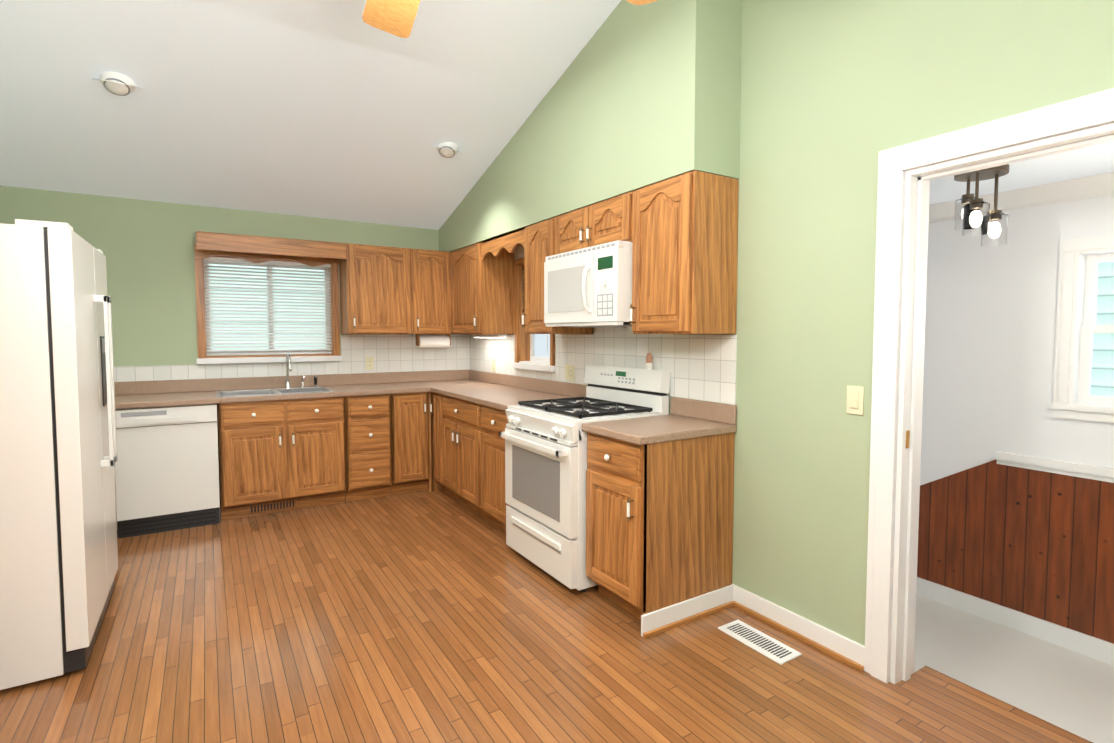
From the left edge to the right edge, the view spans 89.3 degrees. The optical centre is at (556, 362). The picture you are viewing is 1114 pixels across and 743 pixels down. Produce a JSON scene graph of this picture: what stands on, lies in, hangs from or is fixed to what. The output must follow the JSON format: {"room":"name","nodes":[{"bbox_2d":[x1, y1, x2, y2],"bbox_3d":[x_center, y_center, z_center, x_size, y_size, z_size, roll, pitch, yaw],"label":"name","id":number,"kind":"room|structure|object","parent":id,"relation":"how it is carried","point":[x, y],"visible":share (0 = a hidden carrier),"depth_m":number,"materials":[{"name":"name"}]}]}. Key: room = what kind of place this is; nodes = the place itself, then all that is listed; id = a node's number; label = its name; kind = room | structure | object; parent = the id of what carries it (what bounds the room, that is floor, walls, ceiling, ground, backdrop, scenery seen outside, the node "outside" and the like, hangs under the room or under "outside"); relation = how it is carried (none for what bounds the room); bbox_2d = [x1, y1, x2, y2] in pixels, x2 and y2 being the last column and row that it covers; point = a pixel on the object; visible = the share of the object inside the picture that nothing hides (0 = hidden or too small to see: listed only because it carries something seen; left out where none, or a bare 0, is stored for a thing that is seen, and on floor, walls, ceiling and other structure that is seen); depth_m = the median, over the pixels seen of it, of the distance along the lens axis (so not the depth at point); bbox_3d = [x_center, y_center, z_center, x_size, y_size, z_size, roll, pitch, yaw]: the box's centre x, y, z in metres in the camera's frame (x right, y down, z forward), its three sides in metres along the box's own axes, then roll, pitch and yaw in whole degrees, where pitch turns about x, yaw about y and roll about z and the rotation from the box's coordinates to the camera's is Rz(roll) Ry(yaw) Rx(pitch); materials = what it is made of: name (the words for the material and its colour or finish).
{"room":"kitchen","nodes":[
{"label":"kitchen","id":0,"kind":"room"},
{"bbox_2d":[0,185,469,492],"bbox_3d":[-2.471,-0.648,4.795,3.880,3.650,0.200,-2,3,-32],"label":"wall","id":1,"kind":"structure","parent":0,"point":[146,247],"depth_m":4.31,"materials":[{"name":"green paint"}]},
{"bbox_2d":[194,244,341,363],"bbox_3d":[-2.420,-0.476,4.777,1.090,0.940,0.180,-2,3,-32],"label":"kitchen window","id":2,"kind":"structure","parent":1,"relation":"in","point":[204,259],"depth_m":4.74,"materials":[{"name":"white plastic"}]},
{"bbox_2d":[114,334,469,381],"bbox_3d":[-2.107,-0.071,4.929,2.850,0.352,0.006,-2,3,-32],"label":"tile backsplash","id":3,"kind":"structure","parent":1,"relation":"attached to","point":[390,352],"depth_m":5.10,"materials":[{"name":"white tile"}]},
{"bbox_2d":[366,357,373,369],"bbox_3d":[-1.716,0.004,5.167,0.070,0.116,0.010,-2,3,-32],"label":"outlet","id":4,"kind":"object","parent":3,"relation":"attached to","point":[369,363],"visible":1,"depth_m":5.17,"materials":[{"name":"beige plastic"}]},
{"bbox_2d":[336,243,423,334],"bbox_3d":[-1.581,-0.638,5.039,0.619,0.762,0.322,-2,3,-32],"label":"upper cabinet","id":5,"kind":"object","parent":1,"relation":"attached to","point":[389,290],"depth_m":4.90,"materials":[{"name":"brown wood"}]},
{"bbox_2d":[420,249,450,334],"bbox_3d":[-1.250,-0.648,5.245,0.452,0.762,0.322,-2,3,-32],"label":"upper cabinet","id":6,"kind":"object","parent":1,"relation":"attached to","point":[434,265],"depth_m":5.15,"materials":[{"name":"brown wood"}]},
{"bbox_2d":[415,334,450,347],"bbox_3d":[-1.158,-0.203,5.283,0.320,0.129,0.116,-2,3,-32],"label":"paper towel holder","id":7,"kind":"object","parent":6,"relation":"attached to","point":[433,341],"visible":1,"depth_m":5.24,"materials":[{"name":"white paper"}]},
{"bbox_2d":[0,0,620,229],"bbox_3d":[-0.648,-1.594,1.815,3.880,1.093,7.100,-2,3,-32],"label":"ceiling","id":8,"kind":"structure","parent":0,"point":[336,109],"depth_m":3.39,"materials":[{"name":"white paint"}]},
{"bbox_2d":[92,72,142,95],"bbox_3d":[-2.413,-1.559,3.101,0.224,0.164,0.217,-2,3,-32],"label":"recessed light","id":9,"kind":"object","parent":8,"relation":"in","point":[116,83],"visible":0.71,"depth_m":3.05,"materials":[{"name":"white plastic"}]},
{"bbox_2d":[432,142,461,157],"bbox_3d":[-0.809,-1.598,4.157,0.224,0.164,0.217,-2,3,-32],"label":"recessed light","id":10,"kind":"object","parent":8,"relation":"in","point":[447,149],"visible":0.65,"depth_m":4.10,"materials":[{"name":"white plastic"}]},
{"bbox_2d":[362,0,657,37],"bbox_3d":[-0.224,-1.251,1.073,1.292,0.980,1.280,-2,3,-32],"label":"ceiling fan","id":11,"kind":"object","parent":8,"relation":"hanging from","point":[395,17],"visible":1,"depth_m":1.57,"materials":[{"name":"orange wood"}]},
{"bbox_2d":[0,490,1092,742],"bbox_3d":[-0.519,1.299,2.042,3.785,0.060,6.700,-2,3,-32],"label":"floor","id":12,"kind":"structure","parent":0,"point":[426,616],"depth_m":2.34,"materials":[{"name":"brown wood"}]},
{"bbox_2d":[0,219,117,689],"bbox_3d":[-2.459,0.338,2.417,0.877,1.782,0.910,-2,3,-32],"label":"refrigerator","id":13,"kind":"object","parent":12,"relation":"on","point":[58,529],"visible":1,"depth_m":2.19,"materials":[{"name":"white metal"}]},
{"bbox_2d":[114,404,219,538],"bbox_3d":[-2.829,0.727,4.133,0.592,0.872,0.602,-2,3,-32],"label":"dishwasher","id":14,"kind":"object","parent":12,"relation":"on","point":[167,471],"visible":0.85,"depth_m":3.89,"materials":[{"name":"white plastic"}]},
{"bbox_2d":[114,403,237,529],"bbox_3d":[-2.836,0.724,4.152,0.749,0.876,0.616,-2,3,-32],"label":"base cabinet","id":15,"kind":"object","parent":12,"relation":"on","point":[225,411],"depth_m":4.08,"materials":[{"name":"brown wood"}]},
{"bbox_2d":[234,396,353,517],"bbox_3d":[-2.194,0.703,4.551,0.915,0.876,0.616,-2,3,-32],"label":"base cabinet","id":16,"kind":"object","parent":12,"relation":"on","point":[274,456],"depth_m":4.31,"materials":[{"name":"brown wood"}]},
{"bbox_2d":[354,393,405,500],"bbox_3d":[-1.687,0.687,4.866,0.517,0.876,0.616,-2,3,-32],"label":"base cabinet","id":17,"kind":"object","parent":12,"relation":"on","point":[379,446],"depth_m":4.65,"materials":[{"name":"brown wood"}]},
{"bbox_2d":[402,392,431,492],"bbox_3d":[-1.406,0.679,5.041,0.382,0.876,0.616,-2,3,-32],"label":"base cabinet","id":18,"kind":"object","parent":12,"relation":"on","point":[416,416],"depth_m":4.82,"materials":[{"name":"brown wood"}]},
{"bbox_2d":[114,370,469,408],"bbox_3d":[-1.931,0.188,4.677,2.867,0.138,0.638,-2,3,-32],"label":"countertop","id":19,"kind":"structure","parent":18,"relation":"on","point":[161,393],"depth_m":4.51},
{"bbox_2d":[215,386,334,397],"bbox_3d":[-2.230,0.324,4.476,0.810,0.202,0.490,-2,3,-32],"label":"double-bowl sink","id":20,"kind":"object","parent":19,"relation":"in","point":[254,392],"visible":0.29,"depth_m":4.53,"materials":[{"name":"silver metal"}]},
{"bbox_2d":[285,353,317,387],"bbox_3d":[-2.108,0.063,4.670,0.255,0.300,0.209,-2,3,-32],"label":"gooseneck faucet","id":21,"kind":"object","parent":19,"relation":"on","point":[288,367],"visible":1,"depth_m":4.67,"materials":[{"name":"silver metal"}]},
{"bbox_2d":[426,370,587,410],"bbox_3d":[-0.417,0.205,4.344,0.647,0.138,1.500,-2,3,-32],"label":"countertop","id":22,"kind":"structure","parent":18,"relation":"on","point":[498,391],"depth_m":4.51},
{"bbox_2d":[430,392,501,494],"bbox_3d":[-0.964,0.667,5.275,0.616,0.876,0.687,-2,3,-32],"label":"base cabinet","id":23,"kind":"object","parent":12,"relation":"on","point":[468,454],"depth_m":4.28,"materials":[{"name":"brown wood"}]},
{"bbox_2d":[499,365,670,591],"bbox_3d":[0.140,0.618,3.373,0.740,1.165,0.752,-2,3,-32],"label":"gas range","id":24,"kind":"object","parent":12,"relation":"on","point":[545,467],"visible":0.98,"depth_m":3.18,"materials":[{"name":"white metal"}]},
{"bbox_2d":[645,353,652,369],"bbox_3d":[0.540,-0.010,3.308,0.048,0.100,0.048,-2,3,-32],"label":"figurine","id":25,"kind":"object","parent":24,"relation":"on","point":[649,363],"visible":0.98,"depth_m":3.29,"materials":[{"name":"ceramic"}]},
{"bbox_2d":[586,432,734,619],"bbox_3d":[0.502,0.788,2.887,0.654,0.876,0.446,-2,3,-32],"label":"base cabinet","id":26,"kind":"object","parent":12,"relation":"on","point":[659,525],"visible":0.9,"depth_m":2.70,"materials":[{"name":"brown wood"}]},
{"bbox_2d":[582,397,736,444],"bbox_3d":[0.515,0.280,2.864,0.632,0.138,0.462,-2,3,-32],"label":"countertop","id":27,"kind":"structure","parent":26,"relation":"on","point":[688,418],"depth_m":2.83,"materials":[{"name":"laminate"}]},
{"bbox_2d":[718,620,801,664],"bbox_3d":[0.898,1.241,2.521,0.140,0.006,0.340,-2,3,-32],"label":"floor vent","id":28,"kind":"object","parent":12,"relation":"in","point":[777,651],"visible":1,"depth_m":2.50,"materials":[{"name":"white metal"}]},
{"bbox_2d":[439,0,741,251],"bbox_3d":[-0.123,-1.561,4.104,0.311,1.170,3.374,-2,3,-32],"label":"soffit","id":29,"kind":"structure","parent":0,"point":[636,97],"depth_m":3.03,"materials":[{"name":"green paint"}]},
{"bbox_2d":[477,0,1113,683],"bbox_3d":[0.944,-0.425,2.866,0.130,3.900,6.700,-2,3,-32],"label":"wall","id":30,"kind":"structure","parent":0,"point":[837,96],"depth_m":2.41,"materials":[{"name":"green paint"}]},
{"bbox_2d":[450,239,517,333],"bbox_3d":[-0.679,-0.638,5.031,0.321,0.762,0.676,-2,3,-32],"label":"upper cabinet","id":31,"kind":"object","parent":30,"relation":"attached to","point":[481,273],"depth_m":4.77,"materials":[{"name":"brown wood"}]},
{"bbox_2d":[511,258,554,371],"bbox_3d":[-0.136,-0.356,4.579,0.192,1.010,0.650,-2,3,-32],"label":"window","id":32,"kind":"structure","parent":30,"relation":"in","point":[526,357],"depth_m":4.77,"materials":[{"name":"brown wood"}]},
{"bbox_2d":[522,218,592,333],"bbox_3d":[0.005,-0.582,3.934,0.321,0.762,0.406,-2,3,-32],"label":"upper cabinet","id":33,"kind":"object","parent":30,"relation":"attached to","point":[538,238],"depth_m":3.86,"materials":[{"name":"brown wood"}]},
{"bbox_2d":[554,210,577,254],"bbox_3d":[0.234,-0.812,3.555,0.321,0.264,0.453,-2,3,-32],"label":"upper cabinet","id":34,"kind":"object","parent":30,"relation":"attached to","point":[565,225],"depth_m":3.54,"materials":[{"name":"brown wood"}]},
{"bbox_2d":[470,245,736,404],"bbox_3d":[0.007,-0.407,4.244,0.006,1.094,3.374,-2,3,-32],"label":"tile backsplash","id":35,"kind":"structure","parent":30,"relation":"attached to","point":[701,367],"depth_m":3.45,"materials":[{"name":"white tile"}]},
{"bbox_2d":[492,359,494,371],"bbox_3d":[-0.589,0.023,5.205,0.012,0.116,0.070,-2,3,-32],"label":"light switch","id":36,"kind":"object","parent":35,"relation":"attached to","point":[493,364],"visible":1,"depth_m":5.19,"materials":[{"name":"beige plastic"}]},
{"bbox_2d":[565,364,574,380],"bbox_3d":[0.091,0.073,4.115,0.012,0.116,0.120,-2,3,-32],"label":"outlet","id":37,"kind":"object","parent":35,"relation":"attached to","point":[569,372],"visible":1,"depth_m":4.11,"materials":[{"name":"beige plastic"}]},
{"bbox_2d":[578,192,629,248],"bbox_3d":[0.407,-0.798,3.276,0.321,0.264,0.453,-2,3,-32],"label":"upper cabinet","id":38,"kind":"object","parent":30,"relation":"attached to","point":[606,221],"depth_m":3.19,"materials":[{"name":"brown wood"}]},
{"bbox_2d":[544,240,631,326],"bbox_3d":[0.263,-0.443,3.397,0.456,0.450,0.754,-2,3,-32],"label":"over-the-range microwave","id":39,"kind":"object","parent":38,"relation":"attached to","point":[591,286],"visible":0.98,"depth_m":3.18,"materials":[{"name":"white plastic"}]},
{"bbox_2d":[629,170,738,333],"bbox_3d":[0.645,-0.530,2.907,0.321,0.762,0.441,-2,3,-32],"label":"upper cabinet","id":40,"kind":"object","parent":30,"relation":"attached to","point":[680,232],"depth_m":2.75,"materials":[{"name":"brown wood"}]},
{"bbox_2d":[641,584,864,670],"bbox_3d":[1.519,1.258,1.320,0.614,0.095,3.325,-2,3,-32],"label":"baseboard","id":41,"kind":"structure","parent":30,"relation":"attached to","point":[850,652],"depth_m":2.62,"materials":[{"name":"white wood"}]},
{"bbox_2d":[846,385,863,414],"bbox_3d":[1.221,0.154,2.314,0.012,0.116,0.070,-2,3,-32],"label":"light switch","id":42,"kind":"object","parent":30,"relation":"in","point":[855,400],"depth_m":2.31,"materials":[{"name":"beige plastic"}]},
{"bbox_2d":[864,88,1113,683],"bbox_3d":[1.582,0.237,1.859,0.166,2.080,1.010,-2,3,-32],"label":"door frame","id":43,"kind":"structure","parent":30,"relation":"attached to","point":[907,173],"depth_m":2.17,"materials":[{"name":"white wood"}]},
{"bbox_2d":[914,594,1113,742],"bbox_3d":[2.153,1.471,2.301,1.225,0.050,2.500,-2,3,-32],"label":"floor","id":44,"kind":"structure","parent":0,"point":[1071,691],"depth_m":2.65,"materials":[{"name":"plastic"}]},
{"bbox_2d":[920,195,1113,485],"bbox_3d":[2.737,0.279,2.605,0.150,2.400,2.700,-2,3,-32],"label":"wall","id":45,"kind":"structure","parent":0,"point":[990,341],"depth_m":2.99,"materials":[{"name":"white paint"}]},
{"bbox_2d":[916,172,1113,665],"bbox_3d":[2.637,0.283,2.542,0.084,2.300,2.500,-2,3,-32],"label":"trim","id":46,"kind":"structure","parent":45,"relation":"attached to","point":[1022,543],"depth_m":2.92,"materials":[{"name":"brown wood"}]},
{"bbox_2d":[1049,234,1113,422],"bbox_3d":[2.691,-0.155,2.577,0.138,0.880,0.630,-2,3,-32],"label":"window","id":47,"kind":"structure","parent":45,"relation":"in","point":[1062,405],"depth_m":2.76,"materials":[{"name":"white wood"}]},
{"bbox_2d":[929,142,1113,204],"bbox_3d":[2.153,-0.876,2.182,1.225,0.050,2.500,-2,3,-32],"label":"ceiling","id":48,"kind":"structure","parent":0,"point":[1084,162],"depth_m":2.58,"materials":[{"name":"white paint"}]},
{"bbox_2d":[954,164,1009,246],"bbox_3d":[1.903,-0.699,2.545,0.207,0.340,0.204,-2,3,-32],"label":"ceiling light fixture","id":49,"kind":"object","parent":48,"relation":"hanging from","point":[975,216],"visible":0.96,"depth_m":2.50,"materials":[{"name":"clear glass"}]},
{"label":"outside","id":50,"kind":"structure","parent":0,"visible":0},
{"bbox_2d":[209,264,325,349],"bbox_3d":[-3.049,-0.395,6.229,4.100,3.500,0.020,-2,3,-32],"label":"window blinds","id":51,"kind":"object","parent":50,"point":[266,306],"depth_m":6.12,"materials":[{"name":"white plastic"}]},
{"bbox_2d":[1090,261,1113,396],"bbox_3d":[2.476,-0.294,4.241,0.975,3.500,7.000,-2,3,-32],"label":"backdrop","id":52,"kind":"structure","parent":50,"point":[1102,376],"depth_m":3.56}
]}

